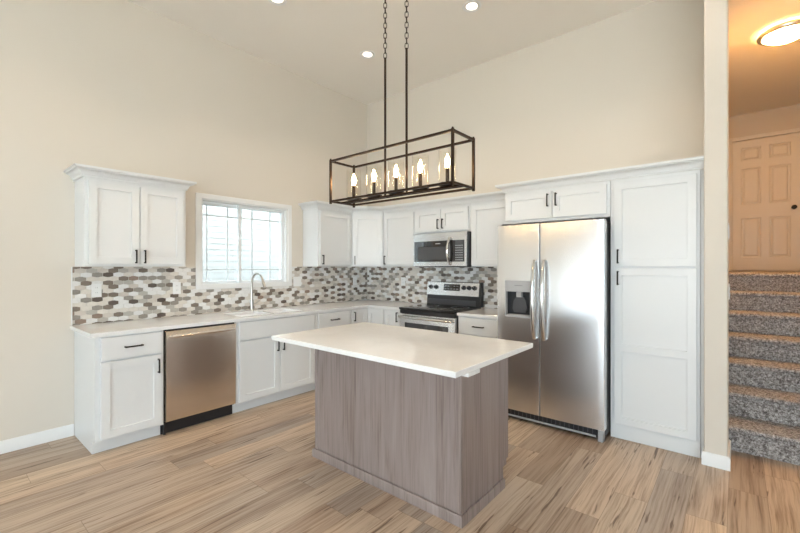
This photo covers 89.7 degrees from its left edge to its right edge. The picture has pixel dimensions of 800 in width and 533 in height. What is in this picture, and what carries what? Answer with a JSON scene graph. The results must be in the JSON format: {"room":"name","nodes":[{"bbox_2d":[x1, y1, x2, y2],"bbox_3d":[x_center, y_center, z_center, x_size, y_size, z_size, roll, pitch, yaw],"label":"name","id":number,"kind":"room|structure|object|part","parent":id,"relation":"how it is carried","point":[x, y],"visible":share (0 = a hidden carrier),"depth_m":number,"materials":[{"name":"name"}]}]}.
{"room":"kitchen","nodes":[
{"label":"kitchen","id":0,"kind":"room"},
{"bbox_2d":[0,0,366,440],"bbox_3d":[-3.359,-0.502,2.691,0.150,3.810,9.070,0,0,40],"label":"wall","id":1,"kind":"structure","parent":0,"point":[124,85],"depth_m":3.52,"materials":[{"name":"beige paint"}]},
{"bbox_2d":[0,424,73,453],"bbox_3d":[-4.414,1.355,1.308,0.014,0.095,5.314,0,0,40],"label":"baseboard","id":2,"kind":"structure","parent":1,"relation":"attached to","point":[9,445],"depth_m":3.16,"materials":[{"name":"white paint"}]},
{"bbox_2d":[64,163,196,266],"bbox_3d":[-2.318,-0.393,3.520,0.372,0.787,0.900,0,0,40],"label":"upper cabinet","id":3,"kind":"object","parent":1,"relation":"attached to","point":[123,218],"visible":1,"depth_m":3.36,"materials":[{"name":"white paint"}]},
{"bbox_3d":[-2.334,-0.350,3.300,0.020,0.663,0.352,0,0,40],"label":"door","id":4,"kind":"part","parent":3,"relation":"part of","materials":[{"name":"white paint"}]},
{"bbox_3d":[-2.318,-0.746,3.520,0.372,0.080,0.900,0,0,40],"label":"crown","id":5,"kind":"part","parent":3,"relation":"part of","materials":[{"name":"white paint"}]},
{"bbox_3d":[-2.104,-0.350,3.574,0.020,0.663,0.352,0,0,40],"label":"door","id":6,"kind":"part","parent":3,"relation":"part of","materials":[{"name":"white paint"}]},
{"bbox_2d":[71,267,366,324],"bbox_3d":[-1.601,0.246,4.661,0.007,0.486,3.475,0,0,40],"label":"backsplash","id":7,"kind":"structure","parent":1,"relation":"attached to","point":[128,293],"depth_m":3.95,"materials":[{"name":"tile"}]},
{"bbox_2d":[91,284,101,296],"bbox_3d":[-2.602,0.206,3.457,0.009,0.116,0.072,0,0,40],"label":"wall outlet","id":8,"kind":"object","parent":7,"relation":"attached to","point":[96,289],"visible":1,"depth_m":3.45,"materials":[{"name":"white plastic"}]},
{"bbox_2d":[173,282,180,293],"bbox_3d":[-2.186,0.213,3.952,0.009,0.116,0.072,0,0,40],"label":"wall outlet","id":9,"kind":"object","parent":7,"relation":"attached to","point":[176,285],"visible":1,"depth_m":3.95,"materials":[{"name":"white plastic"}]},
{"bbox_2d":[293,277,300,285],"bbox_3d":[-1.275,0.188,5.035,0.010,0.120,0.116,0,0,40],"label":"wall switch","id":10,"kind":"object","parent":7,"relation":"attached to","point":[296,280],"visible":1,"depth_m":5.03,"materials":[{"name":"white plastic"}]},
{"bbox_2d":[353,277,356,284],"bbox_3d":[-0.640,0.206,5.792,0.009,0.116,0.072,0,0,40],"label":"wall outlet","id":11,"kind":"object","parent":7,"relation":"attached to","point":[354,278],"visible":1,"depth_m":5.79,"materials":[{"name":"white plastic"}]},
{"bbox_2d":[196,192,291,289],"bbox_3d":[-1.759,-0.258,4.581,0.167,0.992,1.147,0,0,40],"label":"window","id":12,"kind":"structure","parent":1,"relation":"in","point":[285,211],"depth_m":4.52,"materials":[{"name":"white paint"}]},
{"bbox_3d":[-1.950,-0.247,4.393,0.028,0.882,0.471,0,0,40],"label":"sash","id":13,"kind":"part","parent":12,"relation":"part of","materials":[{"name":"plastic"}]},
{"bbox_3d":[-1.622,-0.247,4.737,0.028,0.882,0.587,0,0,40],"label":"sash","id":14,"kind":"part","parent":12,"relation":"part of","materials":[{"name":"plastic"}]},
{"bbox_2d":[303,208,351,266],"bbox_3d":[-0.912,-0.355,5.204,0.358,0.713,0.550,0,0,40],"label":"upper cabinet","id":15,"kind":"object","parent":1,"relation":"attached to","point":[327,234],"visible":1,"depth_m":5.05,"materials":[{"name":"white paint"}]},
{"bbox_3d":[-0.805,-0.350,5.120,0.020,0.663,0.520,0,0,40],"label":"door","id":16,"kind":"part","parent":15,"relation":"part of","materials":[{"name":"white paint"}]},
{"bbox_2d":[298,191,504,212],"bbox_3d":[0.034,-0.752,4.899,2.586,0.080,0.765,0,0,17],"label":"crown molding","id":17,"kind":"structure","parent":15,"relation":"on","point":[498,195],"depth_m":4.93,"materials":[{"name":"white paint"}]},
{"bbox_2d":[0,390,799,532],"bbox_3d":[-0.239,1.463,0.070,8.300,0.120,9.070,0,0,40],"label":"floor","id":18,"kind":"structure","parent":0,"point":[255,469],"depth_m":2.52,"materials":[{"name":"brown wood"}]},
{"bbox_2d":[74,330,162,453],"bbox_3d":[-2.303,0.961,3.312,0.664,0.884,0.463,0,0,40],"label":"base cabinet","id":19,"kind":"object","parent":18,"relation":"on","point":[118,379],"visible":0.98,"depth_m":3.12,"materials":[{"name":"white paint"}]},
{"bbox_3d":[-2.076,0.617,3.132,0.020,0.172,0.412,0,0,40],"label":"drawer","id":20,"kind":"part","parent":19,"relation":"part of","materials":[{"name":"white paint"}]},
{"bbox_3d":[-2.076,1.000,3.132,0.020,0.570,0.412,0,0,40],"label":"door","id":21,"kind":"part","parent":19,"relation":"part of","materials":[{"name":"white paint"}]},
{"bbox_3d":[-2.055,0.616,3.116,0.033,0.011,0.125,0,0,40],"label":"handle","id":22,"kind":"part","parent":19,"relation":"part of","materials":[{"name":"black metal"}]},
{"bbox_2d":[160,322,235,434],"bbox_3d":[-1.940,0.963,3.719,0.681,0.880,0.618,0,0,40],"label":"dishwasher","id":23,"kind":"object","parent":18,"relation":"on","point":[199,362],"visible":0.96,"depth_m":3.51,"materials":[{"name":"silver metal"}]},
{"bbox_3d":[-1.976,1.353,3.750,0.545,0.100,0.618,0,0,40],"label":"toe panel","id":24,"kind":"part","parent":23,"relation":"part of","materials":[{"name":"black plastic"}]},
{"bbox_3d":[-1.702,0.577,3.519,0.060,0.029,0.542,0,0,40],"label":"handle","id":25,"kind":"part","parent":23,"relation":"part of","materials":[{"name":"silver metal"}]},
{"bbox_2d":[232,311,314,413],"bbox_3d":[-1.452,0.961,4.324,0.664,0.884,0.924,0,0,40],"label":"base cabinet","id":26,"kind":"object","parent":18,"relation":"on","point":[268,370],"visible":0.6,"depth_m":4.06,"materials":[{"name":"white paint"}]},
{"bbox_2d":[70,299,423,337],"bbox_3d":[-1.153,0.504,4.285,1.178,0.030,3.490,0,0,40],"label":"countertop","id":27,"kind":"structure","parent":26,"relation":"on","point":[94,330],"depth_m":3.85,"materials":[{"name":"white stone"}]},
{"bbox_2d":[249,272,265,310],"bbox_3d":[-1.534,0.277,4.437,0.303,0.424,0.115,0,0,40],"label":"faucet","id":28,"kind":"object","parent":27,"relation":"on","point":[252,303],"visible":0.99,"depth_m":4.48,"materials":[{"name":"silver metal"}]},
{"bbox_3d":[-1.564,0.219,4.422,0.245,0.308,0.023,0,0,40],"label":"spout","id":29,"kind":"part","parent":28,"relation":"part of","materials":[{"name":"silver metal"}]},
{"bbox_3d":[-1.374,1.000,3.968,0.020,0.570,0.438,0,0,40],"label":"door","id":30,"kind":"part","parent":26,"relation":"part of","materials":[{"name":"white paint"}]},
{"bbox_3d":[-1.089,1.000,4.308,0.020,0.570,0.438,0,0,40],"label":"door","id":31,"kind":"part","parent":26,"relation":"part of","materials":[{"name":"white paint"}]},
{"bbox_2d":[311,309,349,390],"bbox_3d":[-0.984,0.961,4.882,0.664,0.884,0.530,0,0,40],"label":"base cabinet","id":32,"kind":"object","parent":18,"relation":"on","point":[342,317],"visible":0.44,"depth_m":4.64,"materials":[{"name":"white paint"}]},
{"bbox_3d":[-0.759,0.617,4.700,0.020,0.172,0.472,0,0,40],"label":"drawer","id":33,"kind":"part","parent":32,"relation":"part of","materials":[{"name":"white paint"}]},
{"bbox_2d":[350,307,384,323],"bbox_3d":[-0.425,0.961,5.355,0.910,0.884,0.910,0,0,40],"label":"base cabinet","id":34,"kind":"object","parent":18,"relation":"on","point":[371,315],"visible":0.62,"depth_m":5.02,"materials":[{"name":"white paint"}]},
{"bbox_3d":[-0.497,0.908,5.016,0.020,0.754,0.264,0,0,40],"label":"door","id":35,"kind":"part","parent":34,"relation":"part of","materials":[{"name":"white paint"}]},
{"bbox_3d":[-0.293,0.908,5.032,0.266,0.754,0.020,0,0,40],"label":"door","id":36,"kind":"part","parent":34,"relation":"part of","materials":[{"name":"white paint"}]},
{"bbox_2d":[385,309,399,325],"bbox_3d":[0.104,0.961,5.072,0.261,0.884,0.664,0,0,40],"label":"base cabinet","id":37,"kind":"object","parent":18,"relation":"on","point":[391,316],"visible":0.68,"depth_m":4.85,"materials":[{"name":"white paint"}]},
{"bbox_2d":[312,349,507,528],"bbox_3d":[0.054,0.961,2.810,1.279,0.884,0.649,0,0,40],"label":"kitchen island","id":38,"kind":"object","parent":18,"relation":"on","point":[437,444],"visible":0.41,"depth_m":2.44,"materials":[{"name":"grey wood"}]},
{"bbox_3d":[-0.142,0.961,2.583,1.199,0.884,0.010,0,0,40],"label":"panel","id":39,"kind":"part","parent":38,"relation":"part of","materials":[{"name":"grey wood"}]},
{"bbox_2d":[272,322,532,377],"bbox_3d":[-0.024,0.504,2.706,1.520,0.030,0.925,0,0,40],"label":"island countertop","id":40,"kind":"structure","parent":38,"relation":"on","point":[453,355],"depth_m":2.46,"materials":[{"name":"white stone"}]},
{"bbox_2d":[463,369,479,376],"bbox_3d":[0.322,0.530,2.050,0.136,0.022,0.114,0,0,40],"label":"support block","id":41,"kind":"object","parent":40,"relation":"attached to","point":[478,370],"visible":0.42,"depth_m":1.99,"materials":[{"name":"white stone"}]},
{"bbox_3d":[0.013,1.373,2.761,1.279,0.060,0.521,0,0,40],"label":"trim","id":42,"kind":"part","parent":38,"relation":"part of","materials":[{"name":"grey wood"}]},
{"bbox_3d":[0.520,0.961,2.402,0.012,0.884,0.566,0,0,40],"label":"panel","id":43,"kind":"part","parent":38,"relation":"part of","materials":[{"name":"grey wood"}]},
{"bbox_2d":[398,281,482,333],"bbox_3d":[0.477,0.781,4.704,0.770,1.184,0.713,0,0,40],"label":"range","id":44,"kind":"object","parent":18,"relation":"on","point":[445,300],"visible":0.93,"depth_m":4.68,"materials":[{"name":"silver metal"}]},
{"bbox_3d":[0.271,0.584,4.460,0.738,0.038,0.074,0,0,40],"label":"oven handle","id":45,"kind":"part","parent":44,"relation":"part of","materials":[{"name":"metal"}]},
{"bbox_3d":[0.305,0.856,4.499,0.764,0.615,0.036,0,0,40],"label":"oven door","id":46,"kind":"part","parent":44,"relation":"part of","materials":[{"name":"silver metal"}]},
{"bbox_2d":[399,304,480,313],"bbox_3d":[0.472,0.489,4.699,0.770,0.025,0.577,0,0,40],"label":"cooktop","id":47,"kind":"object","parent":44,"relation":"in","point":[423,308],"depth_m":4.62,"materials":[{"name":"black glass"}]},
{"bbox_3d":[0.627,0.435,4.914,0.688,0.065,0.004,0,0,40],"label":"trim","id":48,"kind":"part","parent":44,"relation":"part of","materials":[{"name":"black metal"}]},
{"bbox_3d":[0.660,0.274,4.938,0.744,0.168,0.080,0,0,40],"label":"control panel","id":49,"kind":"part","parent":44,"relation":"part of","materials":[{"name":"silver metal"}]},
{"bbox_2d":[458,316,496,337],"bbox_3d":[0.999,0.961,4.320,0.511,0.884,0.664,0,0,40],"label":"base cabinet","id":50,"kind":"object","parent":18,"relation":"on","point":[475,326],"visible":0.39,"depth_m":4.10,"materials":[{"name":"white paint"}]},
{"bbox_2d":[457,308,496,318],"bbox_3d":[1.022,0.504,4.322,0.549,0.030,0.636,0,0,40],"label":"countertop","id":51,"kind":"structure","parent":50,"relation":"on","point":[490,313],"depth_m":4.19,"materials":[{"name":"white stone"}]},
{"bbox_2d":[497,217,610,442],"bbox_3d":[1.489,0.505,3.732,0.914,1.796,0.859,0,0,40],"label":"refrigerator","id":52,"kind":"object","parent":18,"relation":"on","point":[554,278],"visible":0.93,"depth_m":3.41,"materials":[{"name":"silver metal"}]},
{"bbox_3d":[1.092,0.463,3.663,0.395,1.680,0.072,0,0,40],"label":"freezer door","id":53,"kind":"part","parent":52,"relation":"part of","materials":[{"name":"silver metal"}]},
{"bbox_3d":[1.163,0.290,3.499,0.038,0.703,0.083,0,0,40],"label":"handle","id":54,"kind":"part","parent":52,"relation":"part of","materials":[{"name":"metal"}]},
{"bbox_3d":[1.272,1.371,3.513,0.824,0.016,0.005,0,0,40],"label":"kick trim","id":55,"kind":"part","parent":52,"relation":"part of","materials":[{"name":"grey plastic"}]},
{"bbox_2d":[539,219,610,435],"bbox_3d":[1.493,0.498,3.729,0.902,1.750,0.859,0,0,40],"label":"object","id":56,"kind":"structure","parent":52,"relation":"in","point":[575,256],"depth_m":3.32,"materials":[{"name":"metal"}]},
{"bbox_2d":[611,169,703,457],"bbox_3d":[2.162,0.345,3.340,0.619,2.115,0.668,0,0,40],"label":"pantry cabinet","id":57,"kind":"object","parent":18,"relation":"on","point":[657,221],"visible":0.98,"depth_m":3.10,"materials":[{"name":"white paint"}]},
{"bbox_3d":[1.970,0.645,3.121,0.547,1.265,0.020,0,0,40],"label":"door","id":58,"kind":"part","parent":57,"relation":"part of","materials":[{"name":"white paint"}]},
{"bbox_3d":[1.970,-0.342,3.121,0.547,0.680,0.020,0,0,40],"label":"door","id":59,"kind":"part","parent":57,"relation":"part of","materials":[{"name":"white paint"}]},
{"bbox_2d":[729,271,799,465],"bbox_3d":[4.329,0.738,4.422,1.101,1.330,4.427,0,0,40],"label":"staircase","id":60,"kind":"structure","parent":18,"relation":"on","point":[764,306],"depth_m":3.48,"materials":[{"name":"carpet"}]},
{"bbox_2d":[127,0,799,116],"bbox_3d":[1.080,-2.467,1.640,8.300,0.120,13.170,0,0,40],"label":"ceiling","id":61,"kind":"structure","parent":0,"point":[321,42],"depth_m":4.16,"materials":[{"name":"paint"}]},
{"bbox_2d":[268,0,286,5],"bbox_3d":[-1.100,-2.403,3.616,0.176,0.008,0.176,0,0,40],"label":"recessed light","id":62,"kind":"object","parent":61,"relation":"in","point":[275,2],"visible":1,"depth_m":3.66,"materials":[{"name":"white paint"}]},
{"bbox_2d":[360,50,374,58],"bbox_3d":[-0.361,-2.403,4.562,0.176,0.008,0.176,0,0,40],"label":"recessed light","id":63,"kind":"object","parent":61,"relation":"in","point":[367,54],"visible":1,"depth_m":4.56,"materials":[{"name":"white paint"}]},
{"bbox_2d":[329,0,474,207],"bbox_3d":[-0.026,-1.433,2.702,1.067,1.948,0.249,0,0,40],"label":"pendant light","id":64,"kind":"object","parent":61,"relation":"hanging from","point":[452,184],"visible":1,"depth_m":2.64,"materials":[{"name":"brown metal"}]},
{"bbox_3d":[-0.097,-0.953,2.762,0.016,0.959,0.016,0,0,40],"label":"rod","id":65,"kind":"part","parent":64,"relation":"part of","materials":[{"name":"brown metal"}]},
{"bbox_2d":[341,154,461,203],"bbox_3d":[-0.026,-0.590,2.702,1.052,0.238,0.116,0,0,40],"label":"bulbs","id":66,"kind":"object","parent":64,"relation":"on","point":[447,161],"depth_m":2.67,"materials":[{"name":"clear glass"}]},
{"bbox_3d":[-0.026,-0.625,2.702,1.067,0.331,0.249,0,0,40],"label":"cage frame","id":67,"kind":"part","parent":64,"relation":"part of","materials":[{"name":"brown metal"}]},
{"bbox_3d":[0.047,-0.953,2.640,0.016,0.959,0.016,0,0,40],"label":"rod","id":68,"kind":"part","parent":64,"relation":"part of","materials":[{"name":"brown metal"}]},
{"bbox_2d":[462,0,480,12],"bbox_3d":[0.669,-2.403,3.717,0.176,0.008,0.176,0,0,40],"label":"recessed light","id":69,"kind":"object","parent":61,"relation":"in","point":[470,6],"visible":1,"depth_m":3.71,"materials":[{"name":"white paint"}]},
{"bbox_2d":[756,19,799,45],"bbox_3d":[3.906,-2.336,4.071,0.440,0.142,0.440,0,0,40],"label":"flush ceiling light","id":70,"kind":"object","parent":61,"relation":"attached to","point":[786,32],"visible":1,"depth_m":4.02,"materials":[{"name":"white glass"}]},
{"bbox_3d":[3.906,-2.325,4.071,0.352,0.085,0.352,0,0,40],"label":"lamp shade","id":71,"kind":"part","parent":70,"relation":"part of","materials":[{"name":"white glass"}]},
{"bbox_2d":[367,0,703,308],"bbox_3d":[1.117,-0.502,4.756,4.046,3.810,0.150,0,0,40],"label":"wall","id":72,"kind":"structure","parent":0,"point":[625,89],"depth_m":4.17,"materials":[{"name":"beige paint"}]},
{"bbox_2d":[351,213,383,266],"bbox_3d":[-0.445,-0.355,5.567,0.606,0.713,0.611,0,0,40],"label":"upper cabinet","id":73,"kind":"object","parent":72,"relation":"attached to","point":[367,228],"visible":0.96,"depth_m":5.35,"materials":[{"name":"white paint"}]},
{"bbox_2d":[384,210,415,266],"bbox_3d":[0.077,-0.355,5.294,0.539,0.713,0.358,0,0,40],"label":"upper cabinet","id":74,"kind":"object","parent":72,"relation":"attached to","point":[399,227],"visible":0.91,"depth_m":5.18,"materials":[{"name":"white paint"}]},
{"bbox_2d":[367,267,496,308],"bbox_3d":[0.473,0.246,5.194,2.481,0.486,0.007,0,0,40],"label":"backsplash","id":75,"kind":"structure","parent":72,"relation":"attached to","point":[383,283],"depth_m":5.37,"materials":[{"name":"tile"}]},
{"bbox_2d":[401,277,404,285],"bbox_3d":[0.050,0.206,5.538,0.072,0.116,0.009,0,0,40],"label":"wall outlet","id":76,"kind":"object","parent":75,"relation":"attached to","point":[402,278],"visible":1,"depth_m":5.54,"materials":[{"name":"white plastic"}]},
{"bbox_2d":[415,203,470,233],"bbox_3d":[0.582,-0.554,4.870,0.776,0.315,0.358,0,0,40],"label":"upper cabinet","id":77,"kind":"object","parent":72,"relation":"attached to","point":[453,218],"visible":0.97,"depth_m":4.73,"materials":[{"name":"white paint"}]},
{"bbox_3d":[0.349,-0.550,4.888,0.374,0.263,0.020,0,0,40],"label":"door","id":78,"kind":"part","parent":77,"relation":"part of","materials":[{"name":"white paint"}]},
{"bbox_2d":[413,231,471,266],"bbox_3d":[0.562,-0.192,4.809,0.755,0.402,0.463,0,0,40],"label":"microwave","id":79,"kind":"object","parent":77,"relation":"attached to","point":[448,249],"visible":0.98,"depth_m":4.65,"materials":[{"name":"silver metal"}]},
{"bbox_3d":[0.554,-0.175,4.561,0.075,0.322,0.033,0,0,-42],"label":"handle","id":80,"kind":"part","parent":79,"relation":"part of","materials":[{"name":"metal"}]},
{"bbox_3d":[0.636,-0.550,4.646,0.364,0.263,0.020,0,0,40],"label":"door","id":81,"kind":"part","parent":77,"relation":"part of","materials":[{"name":"white paint"}]},
{"bbox_2d":[471,199,504,266],"bbox_3d":[1.093,-0.355,4.441,0.554,0.713,0.358,0,0,40],"label":"upper cabinet","id":82,"kind":"object","parent":72,"relation":"attached to","point":[486,217],"visible":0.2,"depth_m":4.39,"materials":[{"name":"white paint"}]},
{"bbox_2d":[505,181,610,224],"bbox_3d":[1.566,-0.562,3.841,0.931,0.300,0.668,0,0,40],"label":"upper cabinet","id":83,"kind":"object","parent":72,"relation":"attached to","point":[588,201],"visible":0.94,"depth_m":3.58,"materials":[{"name":"white paint"}]},
{"bbox_3d":[1.204,-0.560,3.764,0.446,0.243,0.020,0,0,40],"label":"door","id":84,"kind":"part","parent":83,"relation":"part of","materials":[{"name":"white paint"}]},
{"bbox_3d":[1.549,-0.560,3.474,0.444,0.243,0.020,0,0,40],"label":"door","id":85,"kind":"part","parent":83,"relation":"part of","materials":[{"name":"white paint"}]},
{"bbox_2d":[495,156,703,193],"bbox_3d":[1.652,-0.752,3.513,1.626,0.080,0.305,0,0,40],"label":"crown molding","id":86,"kind":"structure","parent":83,"relation":"on","point":[692,163],"depth_m":3.30,"materials":[{"name":"white paint"}]},
{"bbox_2d":[704,0,721,454],"bbox_3d":[2.911,-0.502,3.669,0.100,3.810,2.206,0,0,40],"label":"wall partition","id":87,"kind":"structure","parent":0,"point":[712,8],"depth_m":2.83,"materials":[{"name":"beige paint"}]},
{"bbox_2d":[701,440,730,470],"bbox_3d":[2.325,1.357,2.947,0.159,0.092,0.375,0,0,40],"label":"baseboard","id":88,"kind":"structure","parent":87,"relation":"attached to","point":[707,458],"depth_m":2.81,"materials":[{"name":"white paint"}]},
{"bbox_2d":[722,0,728,456],"bbox_3d":[2.372,-0.502,2.924,0.031,3.810,0.371,0,0,40],"label":"trim","id":89,"kind":"structure","parent":87,"relation":"attached to","point":[725,3],"depth_m":2.78,"materials":[{"name":"beige paint"}]},
{"bbox_2d":[729,104,799,270],"bbox_3d":[5.210,-1.102,6.672,2.650,2.610,0.150,0,0,40],"label":"wall","id":90,"kind":"structure","parent":0,"point":[784,118],"depth_m":6.23,"materials":[{"name":"beige paint"}]},
{"bbox_2d":[729,128,799,270],"bbox_3d":[5.615,-0.988,6.172,0.899,2.121,0.093,0,0,40],"label":"door","id":91,"kind":"structure","parent":90,"relation":"in","point":[766,171],"depth_m":6.19,"materials":[{"name":"paint"}]},
{"bbox_3d":[5.513,-1.767,6.306,0.235,0.210,0.018,0,0,40],"label":"panel","id":92,"kind":"part","parent":91,"relation":"part of","materials":[{"name":"paint"}]},
{"bbox_3d":[5.513,-1.257,6.306,0.235,0.570,0.018,0,0,40],"label":"panel","id":93,"kind":"part","parent":91,"relation":"part of","materials":[{"name":"paint"}]},
{"bbox_3d":[5.513,-0.452,6.306,0.235,0.620,0.018,0,0,40],"label":"panel","id":94,"kind":"part","parent":91,"relation":"part of","materials":[{"name":"paint"}]},
{"bbox_3d":[5.766,-1.767,6.094,0.235,0.210,0.018,0,0,40],"label":"panel","id":95,"kind":"part","parent":91,"relation":"part of","materials":[{"name":"paint"}]},
{"bbox_3d":[5.766,-1.257,6.094,0.235,0.570,0.018,0,0,40],"label":"panel","id":96,"kind":"part","parent":91,"relation":"part of","materials":[{"name":"paint"}]},
{"bbox_3d":[5.766,-0.452,6.094,0.235,0.620,0.018,0,0,40],"label":"panel","id":97,"kind":"part","parent":91,"relation":"part of","materials":[{"name":"paint"}]},
{"label":"outside","id":98,"kind":"structure","parent":0,"visible":0},
{"bbox_3d":[-3.973,1.953,-2.820,34.000,0.100,42.000,0,0,40],"label":"ground","id":99,"kind":"structure","parent":98,"visible":0},
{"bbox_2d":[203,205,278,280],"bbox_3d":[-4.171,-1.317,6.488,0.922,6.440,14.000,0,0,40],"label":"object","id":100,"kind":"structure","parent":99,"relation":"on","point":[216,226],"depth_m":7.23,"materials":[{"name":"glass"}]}
]}

